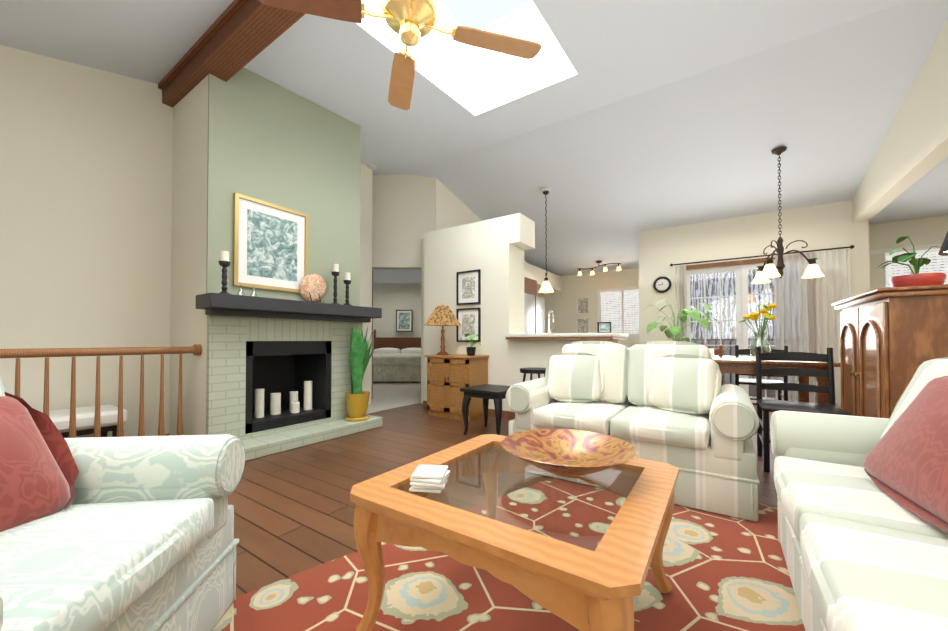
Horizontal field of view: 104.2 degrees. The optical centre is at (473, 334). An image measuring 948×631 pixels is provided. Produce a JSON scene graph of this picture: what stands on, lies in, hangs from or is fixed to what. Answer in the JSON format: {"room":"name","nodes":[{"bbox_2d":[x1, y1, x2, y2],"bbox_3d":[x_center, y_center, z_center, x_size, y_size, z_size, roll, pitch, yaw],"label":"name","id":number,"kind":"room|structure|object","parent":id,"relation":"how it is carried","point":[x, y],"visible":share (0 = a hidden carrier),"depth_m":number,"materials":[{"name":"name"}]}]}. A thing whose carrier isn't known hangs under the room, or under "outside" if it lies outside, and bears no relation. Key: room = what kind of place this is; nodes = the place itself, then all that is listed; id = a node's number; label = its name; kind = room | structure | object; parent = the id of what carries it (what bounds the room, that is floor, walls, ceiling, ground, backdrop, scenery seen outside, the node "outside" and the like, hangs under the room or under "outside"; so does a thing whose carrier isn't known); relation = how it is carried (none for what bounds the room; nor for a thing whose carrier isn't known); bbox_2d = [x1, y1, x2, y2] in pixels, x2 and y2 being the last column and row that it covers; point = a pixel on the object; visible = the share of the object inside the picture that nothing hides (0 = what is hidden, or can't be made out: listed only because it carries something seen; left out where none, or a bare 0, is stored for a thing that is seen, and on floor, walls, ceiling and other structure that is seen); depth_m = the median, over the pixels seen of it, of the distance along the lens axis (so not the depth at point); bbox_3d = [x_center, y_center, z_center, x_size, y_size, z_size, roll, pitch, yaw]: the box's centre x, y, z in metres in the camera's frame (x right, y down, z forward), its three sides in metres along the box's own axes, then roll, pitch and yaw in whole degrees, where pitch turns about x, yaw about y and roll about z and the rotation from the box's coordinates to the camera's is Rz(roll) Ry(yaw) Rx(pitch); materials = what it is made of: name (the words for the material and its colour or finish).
{"room":"living room","nodes":[
{"label":"living room","id":0,"kind":"room"},
{"bbox_2d":[169,67,360,435],"bbox_3d":[-2.034,-0.712,3.782,0.785,3.415,1.490,-1,-1,34],"label":"wall","id":1,"kind":"structure","parent":0,"point":[245,131],"depth_m":3.28,"materials":[{"name":"green paint"}]},
{"bbox_2d":[233,192,308,292],"bbox_3d":[-1.825,-0.795,3.365,0.025,0.780,0.660,-1,-1,34],"label":"framed picture","id":2,"kind":"object","parent":1,"relation":"attached to","point":[270,246],"visible":0.88,"depth_m":3.33,"materials":[{"name":"gold metal"}]},
{"bbox_2d":[421,231,436,402],"bbox_3d":[0.616,-0.179,6.981,0.470,2.440,4.470,-1,-1,34],"label":"wall","id":3,"kind":"structure","parent":0,"point":[429,243],"depth_m":5.15,"materials":[{"name":"beige paint"}]},
{"bbox_2d":[0,18,947,437],"bbox_3d":[-0.195,-0.761,3.689,13.030,3.510,11.150,-1,-1,34],"label":"wall","id":4,"kind":"structure","parent":0,"point":[84,206],"depth_m":3.16,"materials":[{"name":"beige paint"}]},
{"bbox_2d":[371,270,372,399],"bbox_3d":[-1.177,-0.031,5.763,1.014,2.110,0.152,0,-1,-1],"label":"door frame","id":5,"kind":"structure","parent":4,"relation":"attached to","point":[372,337],"depth_m":5.81,"materials":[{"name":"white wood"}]},
{"bbox_2d":[396,310,412,331],"bbox_3d":[-1.907,-0.374,10.083,0.450,0.600,0.025,0,-1,-1],"label":"framed picture","id":6,"kind":"object","parent":4,"relation":"attached to","point":[404,320],"visible":1,"depth_m":10.09,"materials":[{"name":"teal paper"}]},
{"bbox_2d":[524,277,536,295],"bbox_3d":[0.738,-0.896,7.012,0.590,0.316,0.900,-1,-1,34],"label":"upper cabinet","id":7,"kind":"object","parent":4,"relation":"attached to","point":[530,286],"visible":0.02,"depth_m":6.92,"materials":[{"name":"brown wood"}]},
{"bbox_2d":[576,317,589,332],"bbox_3d":[2.481,-0.188,8.400,0.300,0.400,0.025,-1,-1,34],"label":"picture frame","id":8,"kind":"object","parent":4,"relation":"attached to","point":[582,324],"visible":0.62,"depth_m":8.40,"materials":[{"name":"white"}]},
{"bbox_2d":[576,296,589,314],"bbox_3d":[2.481,-0.658,8.407,0.300,0.400,0.025,-1,-1,34],"label":"print","id":9,"kind":"object","parent":4,"relation":"attached to","point":[582,305],"visible":1,"depth_m":8.41,"materials":[{"name":"white paper"}]},
{"bbox_2d":[597,287,638,336],"bbox_3d":[3.219,-0.474,7.969,1.070,1.060,0.090,-1,-1,34],"label":"window blinds","id":10,"kind":"object","parent":4,"relation":"attached to","point":[619,292],"visible":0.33,"depth_m":8.00,"materials":[{"name":"white plastic"}]},
{"bbox_2d":[653,276,670,292],"bbox_3d":[3.137,-0.831,6.151,0.270,0.270,0.040,-1,-1,34],"label":"wall clock","id":11,"kind":"object","parent":4,"relation":"attached to","point":[662,284],"visible":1,"depth_m":6.15,"materials":[{"name":"white"}]},
{"bbox_2d":[686,257,773,269],"bbox_3d":[4.036,-0.049,5.551,1.640,2.140,0.020,-1,-1,34],"label":"door frame","id":12,"kind":"structure","parent":4,"relation":"attached to","point":[728,263],"depth_m":5.66,"materials":[{"name":"brown wood"}]},
{"bbox_2d":[686,263,774,402],"bbox_3d":[4.085,-0.013,5.622,1.500,2.070,0.097,-1,-1,34],"label":"glass patio door","id":13,"kind":"structure","parent":4,"relation":"in","point":[742,300],"depth_m":5.66,"materials":[{"name":"white plastic"}]},
{"bbox_2d":[670,245,853,265],"bbox_3d":[4.108,-1.141,5.459,2.148,0.048,0.110,-1,-1,34],"label":"curtain rod","id":14,"kind":"object","parent":4,"relation":"attached to","point":[851,247],"visible":1,"depth_m":5.38,"materials":[{"name":"brown metal"}]},
{"bbox_2d":[675,265,686,341],"bbox_3d":[3.328,-0.059,5.930,0.158,2.110,0.057,-1,-1,37],"label":"sheer curtain","id":15,"kind":"object","parent":14,"relation":"hanging from","point":[680,271],"depth_m":5.94,"materials":[{"name":"beige fabric"}]},
{"bbox_2d":[774,249,850,407],"bbox_3d":[4.622,-0.071,5.060,0.780,2.110,0.060,-1,-1,34],"label":"sheer curtain","id":16,"kind":"object","parent":14,"relation":"hanging from","point":[807,315],"depth_m":5.06,"materials":[{"name":"beige fabric"}]},
{"bbox_2d":[869,243,947,290],"bbox_3d":[6.057,-0.571,5.096,0.950,1.290,0.090,-1,-1,34],"label":"blinds","id":17,"kind":"object","parent":4,"relation":"attached to","point":[919,250],"visible":0.17,"depth_m":5.08,"materials":[{"name":"white"}]},
{"bbox_2d":[0,0,947,283],"bbox_3d":[-0.122,-2.157,3.751,13.054,1.896,11.700,-1,-1,34],"label":"ceiling","id":18,"kind":"structure","parent":0,"point":[616,126],"depth_m":3.70,"materials":[{"name":"white paint"}]},
{"bbox_2d":[158,0,305,107],"bbox_3d":[-0.427,-2.222,1.847,5.635,0.220,0.260,-1,-1,34],"label":"ridge beam","id":19,"kind":"structure","parent":18,"relation":"attached to","point":[235,37],"depth_m":2.72,"materials":[{"name":"brown wood"}]},
{"bbox_2d":[258,0,541,109],"bbox_3d":[-0.305,-1.673,1.757,1.011,0.880,1.011,0,-1,29],"label":"brass ceiling fan","id":20,"kind":"object","parent":19,"relation":"hanging from","point":[411,22],"visible":1,"depth_m":1.76,"materials":[{"name":"brown wood"}]},
{"bbox_2d":[539,188,553,292],"bbox_3d":[1.085,-1.410,5.556,0.230,1.542,0.230,-1,-1,34],"label":"pendant light","id":21,"kind":"object","parent":18,"relation":"hanging from","point":[546,287],"visible":1,"depth_m":5.53,"materials":[{"name":"white"}]},
{"bbox_2d":[578,261,621,275],"bbox_3d":[2.609,-1.385,7.711,0.904,0.279,0.122,-1,-1,34],"label":"track light","id":22,"kind":"object","parent":18,"relation":"attached to","point":[604,270],"visible":1,"depth_m":7.67,"materials":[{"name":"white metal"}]},
{"bbox_2d":[752,147,823,283],"bbox_3d":[3.565,-1.386,4.209,0.629,1.496,0.672,-1,-1,34],"label":"dining chandelier","id":23,"kind":"object","parent":18,"relation":"hanging from","point":[769,269],"visible":1,"depth_m":4.21,"materials":[{"name":"brown metal"}]},
{"bbox_2d":[228,389,777,596],"bbox_3d":[0.565,1.048,3.243,11.400,0.120,11.700,-1,-1,34],"label":"floor","id":24,"kind":"structure","parent":0,"point":[294,510],"depth_m":2.37,"materials":[{"name":"brown wood"}]},
{"bbox_2d":[41,404,126,437],"bbox_3d":[-2.989,0.756,2.445,0.440,0.438,0.970,-1,-1,34],"label":"bench","id":25,"kind":"object","parent":24,"relation":"on","point":[85,417],"visible":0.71,"depth_m":2.58,"materials":[{"name":"white fabric"}]},
{"bbox_2d":[0,344,201,437],"bbox_3d":[-3.280,0.510,1.425,0.090,0.904,3.778,-1,-1,34],"label":"stair railing","id":26,"kind":"object","parent":24,"relation":"on","point":[47,353],"visible":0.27,"depth_m":2.52,"materials":[{"name":"brown wood"}]},
{"bbox_2d":[195,293,382,460],"bbox_3d":[-1.758,0.348,3.581,0.780,1.290,1.650,-1,-1,34],"label":"fireplace","id":27,"kind":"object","parent":24,"relation":"on","point":[284,347],"depth_m":3.37,"materials":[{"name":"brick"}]},
{"bbox_2d":[219,251,230,293],"bbox_3d":[-1.978,-0.483,2.927,0.101,0.350,0.104,-1,-1,34],"label":"candle","id":28,"kind":"object","parent":27,"relation":"on","point":[224,262],"visible":0.9,"depth_m":2.91,"materials":[{"name":"black metal"}]},
{"bbox_2d":[254,388,263,417],"bbox_3d":[-1.981,0.629,3.407,0.080,0.268,0.078,-1,-1,34],"label":"candle","id":29,"kind":"object","parent":27,"relation":"in","point":[259,393],"depth_m":3.37,"materials":[{"name":"white wax"}]},
{"bbox_2d":[270,393,280,414],"bbox_3d":[-1.908,0.661,3.551,0.090,0.208,0.088,-1,-1,34],"label":"candle","id":30,"kind":"object","parent":27,"relation":"in","point":[275,404],"depth_m":3.52,"materials":[{"name":"white wax"}]},
{"bbox_2d":[300,274,325,302],"bbox_3d":[-1.562,-0.447,3.635,0.128,0.303,0.284,-1,-1,34],"label":"plate","id":31,"kind":"object","parent":27,"relation":"on","point":[312,287],"visible":0.92,"depth_m":3.63,"materials":[{"name":"orange"}]},
{"bbox_2d":[331,264,339,303],"bbox_3d":[-1.413,-0.506,3.765,0.101,0.420,0.104,-1,-1,34],"label":"candle","id":32,"kind":"object","parent":27,"relation":"on","point":[335,272],"visible":0.92,"depth_m":3.75,"materials":[{"name":"black metal"}]},
{"bbox_2d":[343,272,350,304],"bbox_3d":[-1.324,-0.469,3.861,0.101,0.350,0.104,-1,-1,34],"label":"candle","id":33,"kind":"object","parent":27,"relation":"on","point":[347,281],"visible":0.94,"depth_m":3.84,"materials":[{"name":"black"}]},
{"bbox_2d":[345,327,372,420],"bbox_3d":[-1.222,0.397,3.910,0.298,0.999,0.276,-1,-1,34],"label":"potted plant","id":34,"kind":"object","parent":27,"relation":"on","point":[357,398],"visible":1,"depth_m":3.85,"materials":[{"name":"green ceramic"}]},
{"bbox_2d":[366,381,420,413],"bbox_3d":[-1.232,1.051,7.828,3.300,0.006,5.900,-1,-1,34],"label":"carpet floor","id":35,"kind":"structure","parent":24,"relation":"on","point":[388,395],"depth_m":6.19,"materials":[{"name":"beige carpet"}]},
{"bbox_2d":[373,329,420,381],"bbox_3d":[-1.904,0.444,8.947,1.606,1.220,2.095,0,-1,-1],"label":"bed","id":36,"kind":"object","parent":35,"relation":"on","point":[396,359],"visible":0.67,"depth_m":7.95,"materials":[{"name":"fabric"}]},
{"bbox_2d":[425,354,488,420],"bbox_3d":[-0.214,0.631,4.572,0.694,0.748,0.418,-1,-1,34],"label":"dresser","id":37,"kind":"object","parent":24,"relation":"on","point":[449,376],"visible":0.96,"depth_m":4.40,"materials":[{"name":"brown wood"}]},
{"bbox_2d":[424,303,460,354],"bbox_3d":[-0.394,-0.073,4.664,0.340,0.660,0.340,-1,-1,34],"label":"light","id":38,"kind":"object","parent":37,"relation":"on","point":[442,315],"visible":1,"depth_m":4.60,"materials":[{"name":"brown fabric"}]},
{"bbox_2d":[459,334,480,355],"bbox_3d":[-0.038,0.122,4.444,0.290,0.264,0.216,-1,-1,34],"label":"potted plant","id":39,"kind":"object","parent":37,"relation":"on","point":[471,350],"visible":1,"depth_m":4.40,"materials":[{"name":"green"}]},
{"bbox_2d":[460,384,509,434],"bbox_3d":[0.178,0.765,3.712,0.460,0.461,0.460,-1,-1,34],"label":"end table","id":40,"kind":"object","parent":24,"relation":"on","point":[495,393],"visible":0.75,"depth_m":3.60,"materials":[{"name":"black wood"}]},
{"bbox_2d":[211,477,804,630],"bbox_3d":[0.473,0.954,1.155,3.000,0.008,2.000,1,-1,-40],"label":"rug","id":41,"kind":"object","parent":24,"relation":"on","point":[725,572],"depth_m":1.39,"materials":[{"name":"red carpet"}]},
{"bbox_2d":[0,375,244,630],"bbox_3d":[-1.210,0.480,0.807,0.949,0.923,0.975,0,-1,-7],"label":"sofa","id":42,"kind":"object","parent":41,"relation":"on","point":[133,533],"visible":1,"depth_m":0.99,"materials":[{"name":"fabric"}]},
{"bbox_2d":[350,434,678,630],"bbox_3d":[0.180,0.720,1.270,0.860,0.460,0.860,-1,-1,34],"label":"coffee table","id":43,"kind":"object","parent":41,"relation":"on","point":[599,588],"visible":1,"depth_m":0.99,"materials":[{"name":"brown wood"}]},
{"bbox_2d":[409,465,449,492],"bbox_3d":[-0.139,0.461,1.183,0.113,0.051,0.115,0,-1,8],"label":"coasters","id":44,"kind":"object","parent":43,"relation":"on","point":[429,478],"visible":1,"depth_m":1.14,"materials":[{"name":"white stone"}]},
{"bbox_2d":[501,429,637,475],"bbox_3d":[0.334,0.443,1.333,0.472,0.094,0.472,-1,-1,34],"label":"copper bowl","id":45,"kind":"object","parent":43,"relation":"on","point":[567,452],"visible":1,"depth_m":1.40,"materials":[{"name":"orange ceramic"}]},
{"bbox_2d":[506,341,758,521],"bbox_3d":[1.070,0.506,2.623,1.465,0.923,0.929,-1,-1,34],"label":"loveseat","id":46,"kind":"object","parent":41,"relation":"on","point":[684,411],"visible":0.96,"depth_m":2.31,"materials":[{"name":"fabric"}]},
{"bbox_2d":[770,357,947,630],"bbox_3d":[1.133,0.476,0.547,0.949,0.923,2.255,-1,-1,34],"label":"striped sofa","id":47,"kind":"object","parent":41,"relation":"on","point":[862,521],"visible":1,"depth_m":1.00,"materials":[{"name":"fabric"}]},
{"bbox_2d":[520,367,545,381],"bbox_3d":[0.639,0.677,3.861,0.324,0.640,0.324,-1,-1,34],"label":"bar stool","id":48,"kind":"object","parent":24,"relation":"on","point":[533,370],"visible":0.21,"depth_m":3.75,"materials":[{"name":"black wood"}]},
{"bbox_2d":[524,293,544,333],"bbox_3d":[0.834,0.156,6.932,0.822,1.730,0.900,-1,-1,34],"label":"fridge","id":49,"kind":"object","parent":24,"relation":"on","point":[534,313],"visible":0.25,"depth_m":6.67,"materials":[{"name":"silver metal"}]},
{"bbox_2d":[645,299,719,341],"bbox_3d":[2.963,0.251,5.282,0.934,1.529,0.992,-1,-1,34],"label":"potted plant","id":50,"kind":"object","parent":24,"relation":"on","point":[670,332],"visible":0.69,"depth_m":5.29,"materials":[{"name":"green plant"}]},
{"bbox_2d":[714,345,722,385],"bbox_3d":[2.793,0.565,4.554,0.466,0.880,0.538,-1,-1,34],"label":"wood chair","id":51,"kind":"object","parent":24,"relation":"on","point":[719,351],"visible":0.19,"depth_m":4.25,"materials":[{"name":"brown wood"}]},
{"bbox_2d":[734,345,787,404],"bbox_3d":[3.302,0.561,4.272,0.466,0.880,0.538,-1,-1,34],"label":"chair","id":52,"kind":"object","parent":24,"relation":"on","point":[737,379],"visible":0.29,"depth_m":4.16,"materials":[{"name":"black"}]},
{"bbox_2d":[714,356,839,403],"bbox_3d":[2.508,0.614,3.719,1.540,0.759,1.050,-1,-1,34],"label":"dining table","id":53,"kind":"object","parent":24,"relation":"on","point":[738,364],"visible":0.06,"depth_m":3.21,"materials":[{"name":"brown wood"}]},
{"bbox_2d":[739,303,776,357],"bbox_3d":[2.752,-0.033,3.592,0.293,0.530,0.278,-1,-1,34],"label":"vase","id":54,"kind":"object","parent":53,"relation":"on","point":[758,337],"visible":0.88,"depth_m":3.56,"materials":[{"name":"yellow plant"}]},
{"bbox_2d":[756,347,851,471],"bbox_3d":[2.386,0.538,2.715,0.466,0.880,0.538,-1,-1,34],"label":"chair","id":55,"kind":"object","parent":24,"relation":"on","point":[766,406],"visible":0.73,"depth_m":2.84,"materials":[{"name":"black wood"}]},
{"bbox_2d":[831,284,947,417],"bbox_3d":[2.766,0.362,2.198,0.740,1.218,1.030,-1,-1,34],"label":"armoire","id":56,"kind":"object","parent":24,"relation":"on","point":[892,339],"visible":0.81,"depth_m":2.01,"materials":[{"name":"brown wood"}]},
{"bbox_2d":[878,236,946,286],"bbox_3d":[2.745,-0.437,2.334,0.291,0.382,0.263,-1,-1,34],"label":"potted plant","id":57,"kind":"object","parent":56,"relation":"on","point":[916,278],"visible":0.81,"depth_m":2.29,"materials":[{"name":"red ceramic"}]},
{"bbox_2d":[433,213,627,411],"bbox_3d":[0.638,-0.213,4.561,2.250,2.440,0.700,-1,-1,34],"label":"wall","id":58,"kind":"structure","parent":0,"point":[493,249],"depth_m":4.56,"materials":[{"name":"beige paint"}]},
{"bbox_2d":[456,308,480,341],"bbox_3d":[-0.073,-0.121,4.730,0.360,0.430,0.025,-1,-1,34],"label":"framed print","id":59,"kind":"object","parent":58,"relation":"attached to","point":[469,319],"visible":0.79,"depth_m":4.73,"materials":[{"name":"black"}]},
{"bbox_2d":[456,269,480,304],"bbox_3d":[-0.073,-0.601,4.737,0.360,0.430,0.025,-1,-1,34],"label":"picture frame","id":60,"kind":"object","parent":58,"relation":"attached to","point":[468,287],"visible":0.98,"depth_m":4.74,"materials":[{"name":"black"}]},
{"bbox_2d":[423,401,514,418],"bbox_3d":[0.330,0.960,4.454,2.500,0.090,0.015,-1,-1,34],"label":"baseboard","id":61,"kind":"structure","parent":58,"relation":"attached to","point":[506,414],"depth_m":4.43,"materials":[{"name":"brown wood"}]},
{"bbox_2d":[547,310,554,332],"bbox_3d":[0.958,-0.151,4.482,0.098,0.288,0.176,-1,-1,34],"label":"kitchen faucet","id":62,"kind":"object","parent":58,"relation":"on","point":[549,329],"visible":0.96,"depth_m":4.43,"materials":[{"name":"silver metal"}]},
{"bbox_2d":[597,322,611,332],"bbox_3d":[1.430,-0.076,4.048,0.150,0.120,0.025,-1,-1,44],"label":"framed picture","id":63,"kind":"object","parent":58,"relation":"on","point":[604,327],"visible":0.9,"depth_m":4.05,"materials":[{"name":"black"}]},
{"bbox_2d":[938,231,947,255],"bbox_3d":[2.711,-0.477,1.940,0.340,0.450,0.340,-1,-1,34],"label":"light","id":64,"kind":"object","parent":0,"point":[943,250],"visible":1,"depth_m":2.03,"materials":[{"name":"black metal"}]},
{"label":"outside","id":65,"kind":"structure","parent":0,"visible":0},
{"bbox_2d":[691,339,774,389],"bbox_3d":[4.846,0.601,6.937,6.015,1.040,2.800,-1,-1,34],"label":"deck","id":66,"kind":"object","parent":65,"point":[751,386],"depth_m":8.03,"materials":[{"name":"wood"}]},
{"bbox_2d":[602,253,947,383],"bbox_3d":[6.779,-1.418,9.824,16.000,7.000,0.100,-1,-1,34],"label":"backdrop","id":67,"kind":"structure","parent":65,"point":[699,288],"depth_m":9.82,"materials":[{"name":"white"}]}
]}

